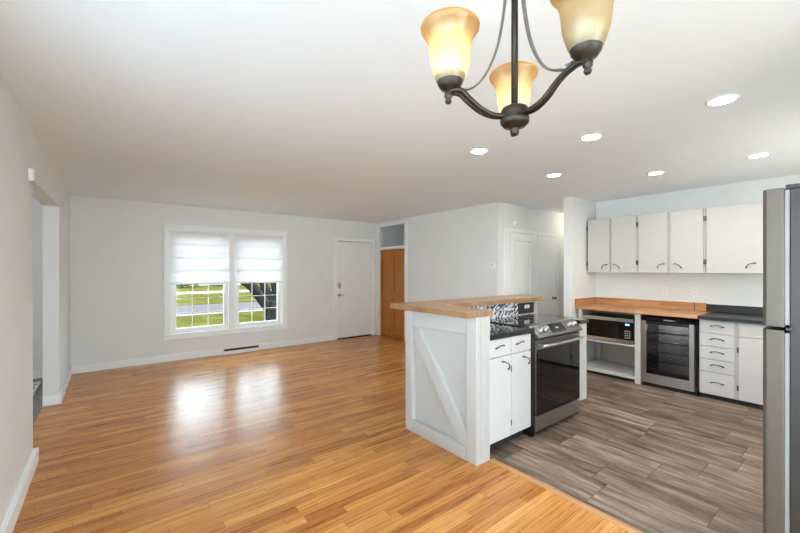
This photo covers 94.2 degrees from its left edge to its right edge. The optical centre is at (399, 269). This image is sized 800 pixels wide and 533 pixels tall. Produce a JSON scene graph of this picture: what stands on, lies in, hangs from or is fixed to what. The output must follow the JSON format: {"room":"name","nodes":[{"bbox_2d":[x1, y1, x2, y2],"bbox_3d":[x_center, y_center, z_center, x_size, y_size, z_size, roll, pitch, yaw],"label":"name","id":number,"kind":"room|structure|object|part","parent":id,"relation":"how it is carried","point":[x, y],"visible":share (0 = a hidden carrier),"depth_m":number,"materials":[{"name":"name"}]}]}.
{"room":"open-plan kitchen","nodes":[
{"label":"open-plan kitchen","id":0,"kind":"room"},
{"bbox_2d":[0,73,69,525],"bbox_3d":[-1.660,0.205,1.337,0.130,2.450,9.410,0,0,-38],"label":"wall","id":1,"kind":"structure","parent":0,"point":[21,150],"depth_m":2.39,"materials":[{"name":"paint"}]},
{"bbox_2d":[0,447,38,532],"bbox_3d":[-0.794,1.377,0.234,0.136,0.105,6.347,0,0,-38],"label":"baseboard","id":2,"kind":"structure","parent":1,"relation":"attached to","point":[10,518],"depth_m":2.22,"materials":[{"name":"paint"}]},
{"bbox_2d":[28,168,38,185],"bbox_3d":[-2.625,-0.660,2.664,0.031,0.090,0.230,0,0,-38],"label":"door chime","id":3,"kind":"object","parent":1,"relation":"attached to","point":[33,177],"visible":1,"depth_m":2.60,"materials":[{"name":"paint"}]},
{"bbox_2d":[42,366,71,406],"bbox_3d":[-4.107,1.377,4.483,0.148,0.105,1.438,0,0,-38],"label":"baseboard","id":4,"kind":"structure","parent":1,"relation":"attached to","point":[55,399],"depth_m":3.95,"materials":[{"name":"paint"}]},
{"bbox_2d":[33,195,402,370],"bbox_3d":[-2.487,0.205,6.756,12.000,2.450,0.150,0,0,-38],"label":"wall","id":5,"kind":"structure","parent":0,"point":[117,245],"depth_m":5.60,"materials":[{"name":"paint"}]},
{"bbox_2d":[72,335,333,373],"bbox_3d":[-2.913,1.377,6.317,3.992,0.105,0.018,0,0,-38],"label":"baseboard","id":6,"kind":"structure","parent":5,"relation":"attached to","point":[205,353],"depth_m":5.82,"materials":[{"name":"paint"}]},
{"bbox_2d":[163,224,287,340],"bbox_3d":[-2.918,0.197,6.394,1.965,1.797,0.170,0,0,-38],"label":"window","id":7,"kind":"structure","parent":5,"relation":"in","point":[231,329],"depth_m":6.32,"materials":[{"name":"paint"}]},
{"bbox_2d":[171,284,227,333],"bbox_3d":[-3.287,0.198,6.124,0.840,1.625,0.100,0,0,-38],"label":"window","id":8,"kind":"structure","parent":7,"relation":"in","point":[174,330],"depth_m":6.06,"materials":[{"name":"paint"}]},
{"bbox_2d":[170,229,229,284],"bbox_3d":[-3.229,-0.190,6.034,0.862,0.860,0.035,0,0,-38],"label":"window shade","id":9,"kind":"object","parent":7,"relation":"attached to","point":[196,257],"visible":1,"depth_m":6.02,"materials":[{"name":"fabric"}]},
{"bbox_3d":[-3.232,0.228,6.037,0.862,0.025,0.014,0,0,-38],"label":"rail","id":10,"kind":"part","parent":9,"relation":"part of","materials":[{"name":"white plastic"}]},
{"bbox_3d":[-3.228,-0.604,6.032,0.860,0.032,0.032,0,0,-38],"label":"head rail","id":11,"kind":"part","parent":9,"relation":"part of","materials":[{"name":"white plastic"}]},
{"bbox_2d":[235,235,281,327],"bbox_3d":[-2.555,0.198,6.697,0.820,1.625,0.100,0,0,-38],"label":"window","id":12,"kind":"structure","parent":7,"relation":"in","point":[279,285],"depth_m":6.67,"materials":[{"name":"paint"}]},
{"bbox_3d":[-2.544,0.588,6.683,0.760,0.785,0.035,0,0,-38],"label":"sash","id":13,"kind":"part","parent":12,"relation":"part of","materials":[{"name":"paint"}]},
{"bbox_2d":[235,233,283,283],"bbox_3d":[-2.484,-0.190,6.616,0.840,0.860,0.035,0,0,-38],"label":"window shade","id":14,"kind":"object","parent":7,"relation":"attached to","point":[259,258],"visible":1,"depth_m":6.61,"materials":[{"name":"fabric"}]},
{"bbox_3d":[-2.486,0.228,6.619,0.840,0.025,0.014,0,0,-38],"label":"rail","id":15,"kind":"part","parent":14,"relation":"part of","materials":[{"name":"white plastic"}]},
{"bbox_3d":[-2.483,-0.604,6.615,0.838,0.032,0.032,0,0,-38],"label":"head rail","id":16,"kind":"part","parent":14,"relation":"part of","materials":[{"name":"white plastic"}]},
{"bbox_2d":[223,343,259,354],"bbox_3d":[-2.730,1.370,6.418,0.600,0.120,0.045,0,0,-38],"label":"air vent","id":17,"kind":"object","parent":5,"relation":"in","point":[250,347],"visible":1,"depth_m":6.41,"materials":[{"name":"white plastic"}]},
{"bbox_2d":[224,345,258,351],"bbox_3d":[-2.736,1.377,6.426,0.570,0.063,0.018,0,0,-38],"label":"grille","id":18,"kind":"object","parent":17,"relation":"attached to","point":[241,348],"depth_m":6.42,"materials":[{"name":"black metal"}]},
{"bbox_2d":[334,237,373,339],"bbox_3d":[-0.980,0.388,7.887,0.977,2.085,0.163,0,0,-38],"label":"door","id":19,"kind":"structure","parent":5,"relation":"in","point":[353,261],"depth_m":7.85,"materials":[{"name":"paint"}]},
{"bbox_2d":[13,335,762,532],"bbox_3d":[0.446,1.489,3.165,11.800,0.122,9.960,0,0,-38],"label":"floor","id":20,"kind":"structure","parent":0,"point":[310,437],"depth_m":2.81,"materials":[{"name":"brown wood"}]},
{"bbox_2d":[33,381,40,394],"bbox_3d":[-4.330,1.414,4.359,0.103,0.028,0.702,0,0,-38],"label":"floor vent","id":21,"kind":"object","parent":20,"relation":"in","point":[39,382],"visible":0.26,"depth_m":4.50,"materials":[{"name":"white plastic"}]},
{"bbox_2d":[406,310,489,465],"bbox_3d":[0.362,0.888,3.071,0.152,1.083,0.825,0,0,-38],"label":"island end panel","id":22,"kind":"object","parent":20,"relation":"on","point":[448,357],"visible":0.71,"depth_m":2.94,"materials":[{"name":"paint"}]},
{"bbox_3d":[0.318,1.377,3.040,0.044,0.105,0.629,0,0,-38],"label":"rail","id":23,"kind":"part","parent":22,"relation":"part of","materials":[{"name":"paint"}]},
{"bbox_3d":[0.318,0.418,3.040,0.044,0.143,0.629,0,0,-38],"label":"rail","id":24,"kind":"part","parent":22,"relation":"part of","materials":[{"name":"paint"}]},
{"bbox_3d":[0.624,0.888,2.826,0.042,1.083,0.115,0,0,-38],"label":"corner post","id":25,"kind":"part","parent":22,"relation":"part of","materials":[{"name":"paint"}]},
{"bbox_2d":[490,333,530,449],"bbox_3d":[0.725,0.984,3.201,0.576,0.892,0.595,0,0,-38],"label":"base cabinet","id":26,"kind":"object","parent":20,"relation":"on","point":[510,357],"visible":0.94,"depth_m":2.99,"materials":[{"name":"paint"}]},
{"bbox_3d":[0.775,0.611,2.910,0.288,0.134,0.016,0,0,-38],"label":"drawer","id":27,"kind":"part","parent":26,"relation":"part of","materials":[{"name":"paint"}]},
{"bbox_3d":[0.775,1.010,2.910,0.288,0.649,0.016,0,0,-38],"label":"door","id":28,"kind":"part","parent":26,"relation":"part of","materials":[{"name":"paint"}]},
{"bbox_2d":[490,323,532,339],"bbox_3d":[0.723,0.519,3.205,0.580,0.036,0.570,0,0,-38],"label":"countertop","id":29,"kind":"structure","parent":26,"relation":"on","point":[497,331],"depth_m":3.06,"materials":[{"name":"black stone"}]},
{"bbox_3d":[1.001,1.010,3.087,0.274,0.649,0.016,0,0,-38],"label":"door","id":30,"kind":"part","parent":26,"relation":"part of","materials":[{"name":"paint"}]},
{"bbox_3d":[1.001,0.611,3.087,0.274,0.134,0.016,0,0,-38],"label":"drawer","id":31,"kind":"part","parent":26,"relation":"part of","materials":[{"name":"paint"}]},
{"bbox_2d":[490,314,584,436],"bbox_3d":[1.295,0.960,3.613,0.820,0.940,0.652,0,0,-38],"label":"range","id":32,"kind":"object","parent":20,"relation":"on","point":[555,341],"visible":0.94,"depth_m":3.39,"materials":[{"name":"black metal"}]},
{"bbox_3d":[0.969,0.966,3.399,0.043,0.928,0.552,0,0,-38],"label":"panel","id":33,"kind":"part","parent":32,"relation":"part of","materials":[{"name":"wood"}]},
{"bbox_2d":[490,314,568,326],"bbox_3d":[1.246,0.495,3.675,0.820,0.010,0.458,0,0,-38],"label":"cooktop","id":34,"kind":"object","parent":32,"relation":"in","point":[526,320],"depth_m":3.58,"materials":[{"name":"grey glass"}]},
{"bbox_3d":[1.240,0.523,3.261,0.054,0.061,0.061,0,0,-38],"label":"knob","id":35,"kind":"part","parent":32,"relation":"part of","materials":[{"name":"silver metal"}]},
{"bbox_3d":[1.444,0.542,3.454,0.772,0.103,0.133,0,0,-38],"label":"control panel","id":36,"kind":"part","parent":32,"relation":"part of","materials":[{"name":"metal"}]},
{"bbox_3d":[1.452,0.939,3.443,0.764,0.647,0.048,0,0,-38],"label":"oven door","id":37,"kind":"part","parent":32,"relation":"part of","materials":[{"name":"glass"}]},
{"bbox_3d":[1.452,1.333,3.443,0.764,0.125,0.048,0,0,-38],"label":"drawer","id":38,"kind":"part","parent":32,"relation":"part of","materials":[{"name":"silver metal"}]},
{"bbox_3d":[1.489,0.658,3.396,0.714,0.024,0.071,0,0,-38],"label":"handle","id":39,"kind":"part","parent":32,"relation":"part of","materials":[{"name":"metal"}]},
{"bbox_2d":[490,458,643,532],"bbox_3d":[1.407,1.424,1.870,0.050,0.012,2.335,0,0,-38],"label":"trim","id":40,"kind":"structure","parent":20,"relation":"on","point":[587,507],"depth_m":2.30,"materials":[{"name":"brown wood"}]},
{"bbox_2d":[576,323,586,400],"bbox_3d":[1.661,0.984,3.951,0.158,0.892,0.566,0,0,-38],"label":"end panel","id":41,"kind":"object","parent":20,"relation":"on","point":[583,342],"visible":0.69,"depth_m":3.73,"materials":[{"name":"paint"}]},
{"bbox_2d":[534,314,588,323],"bbox_3d":[1.675,0.519,3.945,0.182,0.036,0.564,0,0,-38],"label":"countertop","id":42,"kind":"structure","parent":41,"relation":"on","point":[578,320],"depth_m":3.80,"materials":[{"name":"black stone"}]},
{"bbox_2d":[578,309,644,384],"bbox_3d":[2.985,0.991,5.113,0.600,0.879,0.778,0,0,-38],"label":"shelf unit","id":43,"kind":"object","parent":20,"relation":"on","point":[612,358],"visible":0.37,"depth_m":5.16,"materials":[{"name":"paint"}]},
{"bbox_3d":[2.541,0.991,5.231,0.045,0.879,0.045,0,0,-38],"label":"post","id":44,"kind":"part","parent":43,"relation":"part of","materials":[{"name":"paint"}]},
{"bbox_3d":[2.966,0.991,5.563,0.045,0.879,0.045,0,0,-38],"label":"post","id":45,"kind":"part","parent":43,"relation":"part of","materials":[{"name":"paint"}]},
{"bbox_2d":[583,312,634,343],"bbox_3d":[2.924,0.793,5.079,0.458,0.326,0.635,0,0,-38],"label":"microwave","id":46,"kind":"object","parent":43,"relation":"on","point":[620,328],"visible":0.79,"depth_m":4.91,"materials":[{"name":"black metal"}]},
{"bbox_3d":[2.901,0.789,4.742,0.004,0.219,0.119,0,0,-38],"label":"control panel","id":47,"kind":"part","parent":46,"relation":"part of","materials":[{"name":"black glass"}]},
{"bbox_3d":[2.963,1.365,5.096,0.535,0.040,0.778,0,0,-38],"label":"shelf","id":48,"kind":"part","parent":43,"relation":"part of","materials":[{"name":"paint"}]},
{"bbox_3d":[2.963,0.967,5.096,0.535,0.022,0.778,0,0,-38],"label":"shelf","id":49,"kind":"part","parent":43,"relation":"part of","materials":[{"name":"paint"}]},
{"bbox_3d":[3.216,0.990,5.293,0.014,0.840,0.778,0,0,-38],"label":"panel","id":50,"kind":"part","parent":43,"relation":"part of","materials":[{"name":"white wood"}]},
{"bbox_3d":[2.986,0.991,4.661,0.045,0.879,0.066,0,0,-38],"label":"post","id":51,"kind":"part","parent":43,"relation":"part of","materials":[{"name":"paint"}]},
{"bbox_2d":[575,297,710,318],"bbox_3d":[3.140,0.480,4.893,0.664,0.140,1.393,0,0,-38],"label":"countertop","id":52,"kind":"structure","parent":43,"relation":"on","point":[693,310],"depth_m":4.91,"materials":[{"name":"wood"}]},
{"bbox_2d":[641,315,700,395],"bbox_3d":[3.392,1.002,4.576,0.580,0.855,0.556,0,0,-38],"label":"beverage cooler","id":53,"kind":"object","parent":20,"relation":"on","point":[670,345],"visible":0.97,"depth_m":4.56,"materials":[{"name":"black metal"}]},
{"bbox_3d":[3.177,0.647,4.420,0.041,0.035,0.434,0,0,-38],"label":"door rail","id":54,"kind":"part","parent":53,"relation":"part of","materials":[{"name":"silver metal"}]},
{"bbox_2d":[647,328,688,336],"bbox_3d":[3.376,0.769,4.564,0.420,0.022,0.488,0,0,-38],"label":"wire shelf","id":55,"kind":"object","parent":53,"relation":"attached to","point":[681,331],"depth_m":4.68,"materials":[{"name":"metal"}]},
{"bbox_2d":[647,337,688,346],"bbox_3d":[3.376,0.884,4.564,0.420,0.022,0.488,0,0,-38],"label":"wire shelf","id":56,"kind":"object","parent":53,"relation":"attached to","point":[685,340],"depth_m":4.68,"materials":[{"name":"metal"}]},
{"bbox_2d":[647,346,688,356],"bbox_3d":[3.376,0.999,4.564,0.420,0.022,0.488,0,0,-38],"label":"wire shelf","id":57,"kind":"object","parent":53,"relation":"attached to","point":[679,349],"depth_m":4.69,"materials":[{"name":"metal"}]},
{"bbox_2d":[647,355,688,366],"bbox_3d":[3.376,1.114,4.564,0.420,0.022,0.488,0,0,-38],"label":"wire shelf","id":58,"kind":"object","parent":53,"relation":"attached to","point":[649,357],"depth_m":4.68,"materials":[{"name":"metal"}]},
{"bbox_2d":[647,363,688,376],"bbox_3d":[3.376,1.229,4.564,0.420,0.022,0.488,0,0,-38],"label":"wire shelf","id":59,"kind":"object","parent":53,"relation":"attached to","point":[650,366],"depth_m":4.69,"materials":[{"name":"metal"}]},
{"bbox_2d":[699,319,765,408],"bbox_3d":[3.836,0.991,4.000,0.629,0.879,0.862,0,0,-38],"label":"base cabinet","id":60,"kind":"object","parent":20,"relation":"on","point":[730,353],"visible":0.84,"depth_m":3.94,"materials":[{"name":"paint"}]},
{"bbox_3d":[3.447,1.250,4.048,0.018,0.236,0.292,0,0,-38],"label":"drawer","id":61,"kind":"part","parent":60,"relation":"part of","materials":[{"name":"paint"}]},
{"bbox_3d":[3.447,1.058,4.048,0.018,0.132,0.292,0,0,-38],"label":"drawer","id":62,"kind":"part","parent":60,"relation":"part of","materials":[{"name":"paint"}]},
{"bbox_3d":[3.447,0.917,4.048,0.018,0.134,0.292,0,0,-38],"label":"drawer","id":63,"kind":"part","parent":60,"relation":"part of","materials":[{"name":"paint"}]},
{"bbox_3d":[3.447,0.774,4.048,0.018,0.136,0.292,0,0,-38],"label":"drawer","id":64,"kind":"part","parent":60,"relation":"part of","materials":[{"name":"paint"}]},
{"bbox_3d":[3.447,0.631,4.048,0.018,0.134,0.292,0,0,-38],"label":"drawer","id":65,"kind":"part","parent":60,"relation":"part of","materials":[{"name":"paint"}]},
{"bbox_2d":[698,304,762,323],"bbox_3d":[3.823,0.487,4.020,0.664,0.125,0.948,0,0,-38],"label":"countertop","id":66,"kind":"structure","parent":60,"relation":"on","point":[730,313],"depth_m":4.23,"materials":[{"name":"stone"}]},
{"bbox_3d":[3.718,1.040,3.702,0.018,0.656,0.520,0,0,-38],"label":"door","id":67,"kind":"part","parent":60,"relation":"part of","materials":[{"name":"paint"}]},
{"bbox_3d":[3.718,0.633,3.702,0.018,0.138,0.520,0,0,-38],"label":"drawer","id":68,"kind":"part","parent":60,"relation":"part of","materials":[{"name":"paint"}]},
{"bbox_2d":[763,183,799,532],"bbox_3d":[2.128,0.532,1.616,0.760,1.795,0.827,0,0,-38],"label":"refrigerator","id":69,"kind":"object","parent":20,"relation":"on","point":[781,206],"visible":1,"depth_m":1.61,"materials":[{"name":"metal"}]},
{"bbox_3d":[1.930,-0.052,1.869,0.760,0.604,0.083,0,0,-38],"label":"freezer door","id":70,"kind":"part","parent":69,"relation":"part of","materials":[{"name":"metal"}]},
{"bbox_3d":[1.930,0.825,1.869,0.760,1.121,0.083,0,0,-38],"label":"fridge door","id":71,"kind":"part","parent":69,"relation":"part of","materials":[{"name":"metal"}]},
{"bbox_2d":[0,0,799,225],"bbox_3d":[0.430,-1.120,3.185,12.200,0.200,10.210,0,0,-38],"label":"ceiling","id":72,"kind":"structure","parent":0,"point":[328,109],"depth_m":2.31,"materials":[{"name":"paint"}]},
{"bbox_2d":[470,148,487,153],"bbox_3d":[0.680,-1.016,3.202,0.160,0.008,0.160,0,0,-38],"label":"recessed light","id":73,"kind":"object","parent":72,"relation":"in","point":[477,150],"visible":1,"depth_m":3.20,"materials":[{"name":"white plastic"}]},
{"bbox_2d":[421,0,613,136],"bbox_3d":[0.329,-0.684,0.950,0.469,0.672,0.466,0,0,-38],"label":"chandelier","id":74,"kind":"object","parent":72,"relation":"hanging from","point":[449,33],"visible":1,"depth_m":0.91,"materials":[{"name":"beige glass"}]},
{"bbox_3d":[0.127,-0.543,0.947,0.149,0.151,0.149,0,0,-38],"label":"lamp shade","id":75,"kind":"part","parent":74,"relation":"part of","materials":[{"name":"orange glass"}]},
{"bbox_3d":[0.193,-0.427,0.956,0.156,0.072,0.025,0,0,-8],"label":"arm","id":76,"kind":"part","parent":74,"relation":"part of","materials":[{"name":"brown metal"}]},
{"bbox_3d":[0.358,-0.543,1.175,0.149,0.151,0.149,0,0,-38],"label":"lamp shade","id":77,"kind":"part","parent":74,"relation":"part of","materials":[{"name":"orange glass"}]},
{"bbox_3d":[0.299,-0.695,0.971,0.036,0.550,0.036,0,0,-38],"label":"stem","id":78,"kind":"part","parent":74,"relation":"part of","materials":[{"name":"brown metal"}]},
{"bbox_3d":[0.362,-0.427,0.871,0.025,0.072,0.177,0,0,-32],"label":"arm","id":79,"kind":"part","parent":74,"relation":"part of","materials":[{"name":"brown metal"}]},
{"bbox_3d":[0.403,-0.543,0.806,0.149,0.151,0.149,0,0,-38],"label":"lamp shade","id":80,"kind":"part","parent":74,"relation":"part of","materials":[{"name":"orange glass"}]},
{"bbox_2d":[546,173,561,176],"bbox_3d":[1.662,-1.016,4.016,0.160,0.008,0.160,0,0,-38],"label":"recessed light","id":81,"kind":"object","parent":72,"relation":"in","point":[552,174],"visible":1,"depth_m":4.01,"materials":[{"name":"white"}]},
{"bbox_2d":[580,133,602,140],"bbox_3d":[1.471,-1.016,2.864,0.160,0.008,0.160,0,0,-38],"label":"recessed light","id":82,"kind":"object","parent":72,"relation":"in","point":[589,137],"visible":1,"depth_m":2.86,"materials":[{"name":"white"}]},
{"bbox_2d":[647,171,664,174],"bbox_3d":[2.706,-1.016,3.932,0.160,0.008,0.160,0,0,-38],"label":"recessed light","id":83,"kind":"object","parent":72,"relation":"in","point":[655,172],"visible":1,"depth_m":3.93,"materials":[{"name":"white"}]},
{"bbox_2d":[705,94,739,105],"bbox_3d":[1.938,-1.016,2.238,0.160,0.008,0.160,0,0,-38],"label":"recessed light","id":84,"kind":"object","parent":72,"relation":"in","point":[728,98],"visible":1,"depth_m":2.23,"materials":[{"name":"white"}]},
{"bbox_2d":[746,153,770,158],"bbox_3d":[3.203,-1.016,3.328,0.160,0.008,0.160,0,0,-38],"label":"recessed light","id":85,"kind":"object","parent":72,"relation":"in","point":[759,155],"visible":1,"depth_m":3.32,"materials":[{"name":"white"}]},
{"bbox_2d":[376,202,501,334],"bbox_3d":[0.521,0.205,6.943,0.110,2.450,3.260,0,0,-38],"label":"wall","id":86,"kind":"structure","parent":0,"point":[449,253],"depth_m":6.37,"materials":[{"name":"paint"}]},
{"bbox_2d":[376,220,406,341],"bbox_3d":[-0.168,0.230,7.768,0.075,2.400,1.069,0,0,-38],"label":"door","id":87,"kind":"structure","parent":86,"relation":"in","point":[393,262],"depth_m":7.78,"materials":[{"name":"brown wood"}]},
{"bbox_2d":[488,262,495,269],"bbox_3d":[1.401,-0.060,5.701,0.031,0.120,0.140,0,0,-38],"label":"thermostat","id":88,"kind":"object","parent":86,"relation":"attached to","point":[491,265],"visible":1,"depth_m":5.68,"materials":[{"name":"white plastic"}]},
{"bbox_2d":[468,301,535,318],"bbox_3d":[0.845,0.888,3.817,1.608,1.083,0.244,0,0,-38],"label":"wall","id":89,"kind":"structure","parent":0,"point":[510,309],"depth_m":3.85,"materials":[{"name":"paint"}]},
{"bbox_2d":[390,295,543,318],"bbox_3d":[0.935,0.325,3.558,1.885,0.042,0.925,0,0,-38],"label":"bar","id":90,"kind":"object","parent":89,"relation":"on","point":[448,307],"visible":1,"depth_m":3.31,"materials":[{"name":"brown wood"}]},
{"bbox_2d":[468,303,517,318],"bbox_3d":[0.950,0.424,3.750,0.795,0.152,0.008,0,0,-38],"label":"backsplash","id":91,"kind":"structure","parent":89,"relation":"attached to","point":[510,309],"depth_m":3.83,"materials":[{"name":"tile"}]},
{"bbox_2d":[518,302,533,313],"bbox_3d":[1.377,0.421,4.080,0.284,0.115,0.014,0,0,-38],"label":"outlet","id":92,"kind":"object","parent":89,"relation":"attached to","point":[528,307],"visible":1,"depth_m":4.07,"materials":[{"name":"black plastic"}]},
{"bbox_2d":[502,203,563,315],"bbox_3d":[2.894,0.205,6.804,3.460,2.450,0.120,0,0,-38],"label":"wall","id":93,"kind":"structure","parent":0,"point":[538,220],"depth_m":6.32,"materials":[{"name":"paint"}]},
{"bbox_2d":[513,221,517,227],"bbox_3d":[1.831,-0.715,5.875,0.116,0.116,0.036,0,0,-38],"label":"smoke detector","id":94,"kind":"object","parent":93,"relation":"attached to","point":[515,223],"visible":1,"depth_m":5.85,"materials":[{"name":"white plastic"}]},
{"bbox_2d":[503,227,536,313],"bbox_3d":[1.944,0.393,5.966,0.890,2.075,0.030,0,0,-38],"label":"door","id":95,"kind":"structure","parent":93,"relation":"in","point":[510,287],"depth_m":5.93,"materials":[{"name":"paint"}]},
{"bbox_3d":[1.950,0.425,5.971,0.615,1.990,0.029,0,0,-38],"label":"frame","id":96,"kind":"part","parent":95,"relation":"part of","materials":[{"name":"paint"}]},
{"bbox_2d":[537,232,557,315],"bbox_3d":[2.582,0.400,6.437,0.665,2.060,0.074,0,0,-38],"label":"door","id":97,"kind":"structure","parent":93,"relation":"in","point":[547,247],"depth_m":6.45,"materials":[{"name":"paint"}]},
{"bbox_2d":[564,197,595,361],"bbox_3d":[3.590,0.205,6.206,3.100,2.450,0.120,0,0,-38],"label":"wall","id":98,"kind":"structure","parent":0,"point":[578,283],"depth_m":5.30,"materials":[{"name":"paint"}]},
{"bbox_2d":[596,174,799,306],"bbox_3d":[4.043,0.205,4.384,0.130,2.450,3.310,0,0,-38],"label":"wall","id":99,"kind":"structure","parent":0,"point":[737,289],"depth_m":4.73,"materials":[{"name":"paint"}]},
{"bbox_2d":[587,215,637,272],"bbox_3d":[3.049,-0.338,5.267,0.348,0.764,0.658,0,0,-38],"label":"upper cabinet","id":100,"kind":"object","parent":99,"relation":"attached to","point":[612,242],"visible":1,"depth_m":5.15,"materials":[{"name":"paint"}]},
{"bbox_3d":[2.840,-0.337,5.314,0.020,0.762,0.302,0,0,-38],"label":"door","id":101,"kind":"part","parent":100,"relation":"part of","materials":[{"name":"paint"}]},
{"bbox_3d":[3.039,-0.337,5.060,0.020,0.762,0.308,0,0,-38],"label":"door","id":102,"kind":"part","parent":100,"relation":"part of","materials":[{"name":"paint"}]},
{"bbox_2d":[597,297,706,310],"bbox_3d":[3.379,0.465,5.107,0.025,0.100,1.308,0,0,-38],"label":"backsplash","id":103,"kind":"structure","parent":99,"relation":"attached to","point":[600,300],"depth_m":5.03,"materials":[{"name":"brown wood"}]},
{"bbox_2d":[662,286,667,295],"bbox_3d":[3.518,0.285,4.942,0.010,0.120,0.074,0,0,-38],"label":"power outlet","id":104,"kind":"object","parent":99,"relation":"attached to","point":[664,288],"visible":1,"depth_m":4.93,"materials":[{"name":"white plastic"}]},
{"bbox_2d":[638,208,705,272],"bbox_3d":[3.470,-0.338,4.727,0.348,0.764,0.709,0,0,-38],"label":"upper cabinet","id":105,"kind":"object","parent":99,"relation":"attached to","point":[668,242],"visible":1,"depth_m":4.61,"materials":[{"name":"paint"}]},
{"bbox_3d":[3.253,-0.337,4.786,0.020,0.762,0.323,0,0,-38],"label":"door","id":106,"kind":"part","parent":105,"relation":"part of","materials":[{"name":"paint"}]},
{"bbox_3d":[3.469,-0.337,4.509,0.020,0.762,0.329,0,0,-38],"label":"door","id":107,"kind":"part","parent":105,"relation":"part of","materials":[{"name":"paint"}]},
{"bbox_2d":[691,287,698,296],"bbox_3d":[3.717,0.285,4.687,0.010,0.120,0.074,0,0,-38],"label":"power outlet","id":108,"kind":"object","parent":99,"relation":"attached to","point":[694,290],"visible":1,"depth_m":4.69,"materials":[{"name":"white plastic"}]},
{"bbox_2d":[705,202,762,273],"bbox_3d":[3.841,-0.338,4.252,0.348,0.764,0.501,0,0,-38],"label":"upper cabinet","id":109,"kind":"object","parent":99,"relation":"attached to","point":[734,233],"visible":0.96,"depth_m":4.15,"materials":[{"name":"paint"}]},
{"bbox_2d":[706,304,762,314],"bbox_3d":[4.075,0.470,4.217,0.023,0.090,0.948,0,0,-38],"label":"backsplash","id":110,"kind":"structure","parent":99,"relation":"attached to","point":[709,307],"depth_m":4.38,"materials":[{"name":"black laminate"}]},
{"label":"outside","id":111,"kind":"structure","parent":0,"visible":0},
{"bbox_2d":[176,311,265,327],"bbox_3d":[0.267,2.080,15.900,140.000,0.300,10.870,0,0,-38],"label":"lawn","id":112,"kind":"structure","parent":111,"point":[214,319],"depth_m":14.36,"materials":[{"name":"green plant"}]},
{"bbox_2d":[176,310,263,316],"bbox_3d":[-3.002,1.910,20.085,140.000,0.040,0.250,0,0,-38],"label":"kerb","id":113,"kind":"object","parent":112,"relation":"on","point":[249,310],"depth_m":15.98,"materials":[{"name":"concrete"}]},
{"bbox_2d":[239,283,276,320],"bbox_3d":[-4.492,-1.910,12.085,6.078,7.761,4.584,0,0,-38],"label":"tree","id":114,"kind":"object","parent":112,"relation":"on","point":[270,298],"visible":0.11,"depth_m":11.78,"materials":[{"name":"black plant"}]},
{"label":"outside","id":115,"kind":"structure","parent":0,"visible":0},
{"bbox_2d":[176,283,276,305],"bbox_3d":[-28.505,2.080,52.728,140.000,0.300,71.800,0,0,-38],"label":"verge","id":116,"kind":"structure","parent":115,"point":[199,299],"depth_m":27.61,"materials":[{"name":"green plant"}]},
{"bbox_2d":[176,284,200,287],"bbox_3d":[-22.869,1.224,39.235,3.271,1.411,2.270,0,0,-38],"label":"shrub","id":117,"kind":"object","parent":116,"relation":"on","point":[183,286],"visible":0.02,"depth_m":39.22,"materials":[{"name":"green plant"}]},
{"bbox_2d":[185,284,240,285],"bbox_3d":[-28.518,-1.020,46.247,17.200,5.900,9.600,0,0,-38],"label":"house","id":118,"kind":"structure","parent":116,"relation":"on","point":[201,284],"depth_m":45.15,"materials":[{"name":"white"}]},
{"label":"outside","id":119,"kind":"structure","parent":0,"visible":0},
{"bbox_2d":[176,290,249,294],"bbox_3d":[-13.360,1.915,33.343,140.000,0.030,3.000,0,0,-38],"label":"driveway","id":120,"kind":"structure","parent":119,"point":[199,292],"depth_m":30.73,"materials":[{"name":"concrete"}]},
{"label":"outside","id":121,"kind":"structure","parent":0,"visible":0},
{"bbox_2d":[176,302,262,314],"bbox_3d":[-4.741,2.090,22.311,140.000,0.280,5.400,0,0,-38],"label":"road","id":122,"kind":"structure","parent":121,"point":[203,308],"depth_m":19.09,"materials":[{"name":"grey asphalt"}]},
{"bbox_3d":[-4.755,0.205,2.554,3.250,2.450,4.120,0,0,-38],"label":"wall","id":123,"kind":"structure","parent":0,"visible":0},
{"bbox_2d":[33,370,42,378],"bbox_3d":[-5.804,1.377,4.058,3.050,0.105,0.018,0,0,-38],"label":"baseboard","id":124,"kind":"structure","parent":123,"relation":"attached to","point":[37,374],"depth_m":4.88,"materials":[{"name":"paint"}]}
]}

